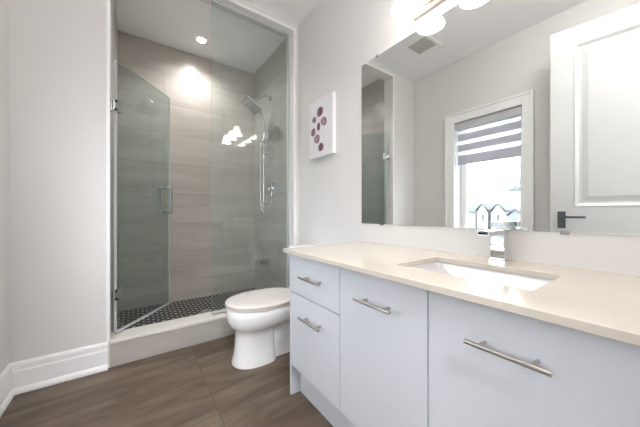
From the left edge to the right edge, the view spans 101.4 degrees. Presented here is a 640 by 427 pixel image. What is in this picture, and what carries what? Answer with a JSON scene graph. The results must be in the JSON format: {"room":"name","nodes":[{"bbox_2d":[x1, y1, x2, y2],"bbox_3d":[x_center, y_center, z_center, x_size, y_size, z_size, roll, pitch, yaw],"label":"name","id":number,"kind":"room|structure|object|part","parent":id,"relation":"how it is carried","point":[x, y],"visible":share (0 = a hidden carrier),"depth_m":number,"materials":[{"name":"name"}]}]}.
{"room":"bathroom","nodes":[
{"label":"bathroom","id":0,"kind":"room"},
{"bbox_2d":[0,0,8,373],"bbox_3d":[-1.105,-0.395,0.422,0.200,2.790,2.650,0,0,-35],"label":"wall","id":1,"kind":"structure","parent":0,"point":[4,4],"depth_m":1.39,"materials":[{"name":"paint"}]},
{"bbox_2d":[0,363,14,416],"bbox_3d":[-1.006,0.914,0.477,0.026,0.172,2.384,0,0,-35],"label":"baseboard","id":2,"kind":"structure","parent":1,"relation":"attached to","point":[7,393],"depth_m":1.37,"materials":[{"name":"white wood"}]},
{"bbox_2d":[111,0,117,331],"bbox_3d":[-1.798,-0.395,2.189,0.140,2.790,1.033,0,0,-35],"label":"wall","id":3,"kind":"structure","parent":0,"point":[114,29],"depth_m":2.01,"materials":[{"name":"paint"}]},
{"bbox_2d":[110,60,171,332],"bbox_3d":[-1.370,-0.107,2.043,0.124,1.846,0.618,0,0,3],"label":"glass shower door","id":4,"kind":"structure","parent":3,"relation":"attached to","point":[116,105],"depth_m":1.77,"materials":[{"name":"clear glass"}]},
{"bbox_3d":[-1.357,-0.108,2.292,0.124,0.237,0.024,0,0,3],"label":"pull handle","id":5,"kind":"part","parent":4,"relation":"part of","materials":[{"name":"metal"}]},
{"bbox_2d":[9,0,297,367],"bbox_3d":[-1.001,-0.395,2.034,1.840,2.790,0.146,0,0,-35],"label":"wall","id":6,"kind":"structure","parent":0,"point":[57,48],"depth_m":1.55,"materials":[{"name":"paint"}]},
{"bbox_2d":[10,342,107,394],"bbox_3d":[-1.528,0.914,1.552,0.423,0.172,0.026,0,0,-35],"label":"baseboard","id":7,"kind":"structure","parent":6,"relation":"attached to","point":[31,374],"depth_m":1.54,"materials":[{"name":"white wood"}]},
{"bbox_2d":[106,0,295,341],"bbox_3d":[-0.804,-0.459,2.088,1.398,2.577,0.014,0,0,-35],"label":"trim","id":8,"kind":"structure","parent":6,"relation":"attached to","point":[107,1],"depth_m":1.69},
{"bbox_2d":[0,288,332,426],"bbox_3d":[-0.297,1.015,0.705,2.234,0.090,4.993,0,0,-35],"label":"floor","id":9,"kind":"structure","parent":0,"point":[198,385],"depth_m":1.44,"materials":[{"name":"tile"}]},
{"bbox_2d":[110,318,234,366],"bbox_3d":[-0.851,0.935,2.149,1.368,0.170,0.152,0,0,-35],"label":"shower curb","id":10,"kind":"object","parent":9,"relation":"on","point":[136,349],"visible":0.36,"depth_m":1.88,"materials":[{"name":"stone"}]},
{"bbox_2d":[109,309,226,344],"bbox_3d":[-0.850,0.840,2.148,1.366,0.020,0.166,0,0,-35],"label":"shower threshold","id":11,"kind":"object","parent":10,"relation":"on","point":[155,328],"visible":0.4,"depth_m":1.91,"materials":[{"name":"beige stone"}]},
{"bbox_2d":[211,0,289,314],"bbox_3d":[-0.588,-0.449,2.337,0.720,2.557,0.018,0,0,-35],"label":"fixed glass panel","id":12,"kind":"object","parent":11,"relation":"on","point":[212,1],"visible":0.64,"depth_m":2.44,"materials":[{"name":"clear glass"}]},
{"bbox_2d":[200,309,210,312],"bbox_3d":[-1.122,0.968,2.577,0.100,0.004,0.100,0,0,-35],"label":"shower drain","id":13,"kind":"object","parent":9,"relation":"on","point":[205,310],"visible":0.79,"depth_m":2.57,"materials":[{"name":"silver metal"}]},
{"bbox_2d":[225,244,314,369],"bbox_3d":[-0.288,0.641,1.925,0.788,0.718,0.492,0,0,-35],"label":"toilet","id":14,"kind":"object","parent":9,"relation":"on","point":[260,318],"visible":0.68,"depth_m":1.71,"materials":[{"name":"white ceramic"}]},
{"bbox_3d":[-0.404,0.619,1.842,0.501,0.016,0.376,0,0,-35],"label":"seat","id":15,"kind":"part","parent":14,"relation":"part of","materials":[{"name":"plastic"}]},
{"bbox_3d":[-0.393,0.600,1.850,0.529,0.032,0.380,0,0,-35],"label":"lid","id":16,"kind":"part","parent":14,"relation":"part of","materials":[{"name":"plastic"}]},
{"bbox_3d":[-0.055,0.299,2.091,0.216,0.035,0.492,0,0,-35],"label":"tank lid","id":17,"kind":"part","parent":14,"relation":"part of","materials":[{"name":"white ceramic"}]},
{"bbox_2d":[290,254,639,426],"bbox_3d":[0.485,0.609,0.997,0.618,0.782,1.494,0,0,-35],"label":"vanity cabinet","id":18,"kind":"object","parent":9,"relation":"on","point":[366,350],"visible":0.8,"depth_m":0.74,"materials":[{"name":"white paint"}]},
{"bbox_3d":[0.073,0.609,1.611,0.578,0.782,0.016,0,0,-35],"label":"panel","id":19,"kind":"part","parent":18,"relation":"part of","materials":[{"name":"white paint"}]},
{"bbox_3d":[-0.046,0.525,1.244,0.041,0.012,0.175,0,0,-35],"label":"bar pull","id":20,"kind":"part","parent":18,"relation":"part of","materials":[{"name":"silver metal"}]},
{"bbox_3d":[-0.046,0.323,1.244,0.041,0.012,0.175,0,0,-35],"label":"bar pull","id":21,"kind":"part","parent":18,"relation":"part of","materials":[{"name":"silver metal"}]},
{"bbox_3d":[-0.030,0.633,1.274,0.019,0.398,0.410,0,0,-35],"label":"drawer","id":22,"kind":"part","parent":18,"relation":"part of","materials":[{"name":"white paint"}]},
{"bbox_3d":[-0.030,0.326,1.274,0.019,0.208,0.410,0,0,-35],"label":"drawer","id":23,"kind":"part","parent":18,"relation":"part of","materials":[{"name":"white paint"}]},
{"bbox_3d":[0.186,0.322,0.918,0.041,0.012,0.168,0,0,-35],"label":"bar pull","id":24,"kind":"part","parent":18,"relation":"part of","materials":[{"name":"silver metal"}]},
{"bbox_3d":[0.207,0.527,0.940,0.019,0.610,0.400,0,0,-35],"label":"cabinet door","id":25,"kind":"part","parent":18,"relation":"part of","materials":[{"name":"white paint"}]},
{"bbox_2d":[283,242,639,345],"bbox_3d":[0.484,0.207,1.002,0.616,0.020,1.506,0,0,-35],"label":"countertop","id":26,"kind":"structure","parent":18,"relation":"on","point":[600,303],"depth_m":0.72,"materials":[{"name":"beige stone"}]},
{"bbox_2d":[408,261,552,290],"bbox_3d":[0.526,0.288,0.915,0.335,0.140,0.472,0,0,-35],"label":"undermount sink","id":27,"kind":"object","parent":26,"relation":"in","point":[524,282],"visible":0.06,"depth_m":1.00,"materials":[{"name":"ceramic"}]},
{"bbox_2d":[477,221,510,262],"bbox_3d":[0.683,0.116,1.032,0.180,0.162,0.060,0,0,-35],"label":"faucet","id":28,"kind":"object","parent":26,"relation":"on","point":[499,236],"visible":1,"depth_m":1.04,"materials":[{"name":"silver metal"}]},
{"bbox_3d":[0.661,0.078,1.017,0.126,0.018,0.042,0,0,-35],"label":"spout","id":29,"kind":"part","parent":28,"relation":"part of","materials":[{"name":"silver metal"}]},
{"bbox_3d":[0.732,0.194,1.067,0.060,0.007,0.060,0,0,-35],"label":"plate","id":30,"kind":"part","parent":28,"relation":"part of","materials":[{"name":"silver metal"}]},
{"bbox_3d":[0.732,0.050,1.067,0.054,0.030,0.054,0,0,-35],"label":"lever","id":31,"kind":"part","parent":28,"relation":"part of","materials":[{"name":"silver metal"}]},
{"bbox_3d":[0.419,0.318,0.592,0.041,0.012,0.167,0,0,-35],"label":"bar pull","id":32,"kind":"part","parent":18,"relation":"part of","materials":[{"name":"silver metal"}]},
{"bbox_3d":[0.442,0.527,0.611,0.019,0.610,0.400,0,0,-35],"label":"cabinet door","id":33,"kind":"part","parent":18,"relation":"part of","materials":[{"name":"white paint"}]},
{"bbox_2d":[118,30,254,310],"bbox_3d":[-1.446,-0.395,3.013,1.430,2.790,0.100,0,0,-35],"label":"wall","id":34,"kind":"structure","parent":0,"point":[184,77],"depth_m":2.89,"materials":[{"name":"tile"}]},
{"bbox_2d":[115,0,319,73],"bbox_3d":[-0.269,-1.830,0.786,2.374,0.080,5.093,0,0,-35],"label":"ceiling","id":35,"kind":"structure","parent":0,"point":[238,43],"depth_m":2.52,"materials":[{"name":"paint"}]},
{"bbox_2d":[195,36,206,43],"bbox_3d":[-1.229,-1.788,2.716,0.112,0.004,0.112,0,0,-35],"label":"recessed light","id":36,"kind":"object","parent":35,"relation":"in","point":[199,39],"visible":1,"depth_m":2.72,"materials":[{"name":"white"}]},
{"bbox_2d":[255,0,639,289],"bbox_3d":[0.228,-0.395,2.005,0.152,2.790,3.683,0,0,-35],"label":"wall","id":37,"kind":"structure","parent":0,"point":[336,38],"depth_m":2.00,"materials":[{"name":"paint"}]},
{"bbox_2d":[241,94,271,114],"bbox_3d":[-0.685,-1.216,2.888,0.317,0.229,0.204,0,0,-35],"label":"shower head","id":38,"kind":"object","parent":37,"relation":"attached to","point":[248,102],"visible":1,"depth_m":2.85},
{"bbox_3d":[-0.646,-1.254,2.916,0.220,0.141,0.019,0,0,-35],"label":"arm","id":39,"kind":"part","parent":38,"relation":"part of","materials":[{"name":"silver metal"}]},
{"bbox_2d":[255,258,269,264],"bbox_3d":[-0.666,0.565,3.000,0.150,0.066,0.110,0,0,-35],"label":"tub spout","id":40,"kind":"object","parent":37,"relation":"attached to","point":[263,261],"visible":1,"depth_m":2.98,"materials":[{"name":"metal"}]},
{"bbox_2d":[259,111,272,212],"bbox_3d":[-0.626,-0.587,2.947,0.147,1.171,0.161,0,0,-35],"label":"shower rail","id":41,"kind":"object","parent":37,"relation":"attached to","point":[264,141],"visible":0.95,"depth_m":2.99,"materials":[{"name":"silver metal"}]},
{"bbox_3d":[-0.626,-0.390,3.016,0.068,0.660,0.048,0,0,-35],"label":"rail","id":42,"kind":"part","parent":41,"relation":"part of","materials":[{"name":"silver metal"}]},
{"bbox_2d":[267,181,274,196],"bbox_3d":[-0.549,-0.263,2.917,0.055,0.165,0.110,0,0,-35],"label":"shower valve","id":43,"kind":"object","parent":37,"relation":"attached to","point":[271,189],"visible":1,"depth_m":2.91,"materials":[{"name":"silver metal"}]},
{"bbox_3d":[-0.556,-0.249,2.919,0.045,0.088,0.056,0,0,-35],"label":"knob","id":44,"kind":"part","parent":43,"relation":"part of","materials":[{"name":"silver metal"}]},
{"bbox_3d":[-0.530,-0.263,2.930,0.010,0.165,0.110,0,0,-35],"label":"plate","id":45,"kind":"part","parent":43,"relation":"part of","materials":[{"name":"silver metal"}]},
{"bbox_2d":[310,91,335,159],"bbox_3d":[0.016,-0.701,2.162,0.034,0.478,0.327,0,0,-35],"label":"print","id":46,"kind":"object","parent":37,"relation":"attached to","point":[323,110],"visible":1,"depth_m":2.12},
{"bbox_2d":[313,123,318,154],"bbox_3d":[-0.013,-0.648,2.174,0.001,0.312,0.151,0,0,-35],"label":"print","id":47,"kind":"object","parent":46,"relation":"attached to","point":[315,125],"depth_m":2.20},
{"bbox_2d":[391,0,443,19],"bbox_3d":[0.619,-1.164,1.177,0.194,0.184,0.668,0,0,-35],"label":"vanity light","id":48,"kind":"object","parent":37,"relation":"attached to","point":[401,9],"visible":1,"depth_m":1.41,"materials":[{"name":"white glass"}]},
{"bbox_3d":[0.452,-1.135,1.375,0.152,0.125,0.152,0,0,-35],"label":"lamp shade","id":49,"kind":"part","parent":48,"relation":"part of","materials":[{"name":"white glass"}]},
{"bbox_2d":[362,0,639,235],"bbox_3d":[0.720,-0.469,1.195,0.010,1.097,1.492,0,0,-35],"label":"vanity mirror","id":50,"kind":"object","parent":37,"relation":"attached to","point":[523,113],"visible":1,"depth_m":1.09,"materials":[{"name":"silver mirror"}]}
]}

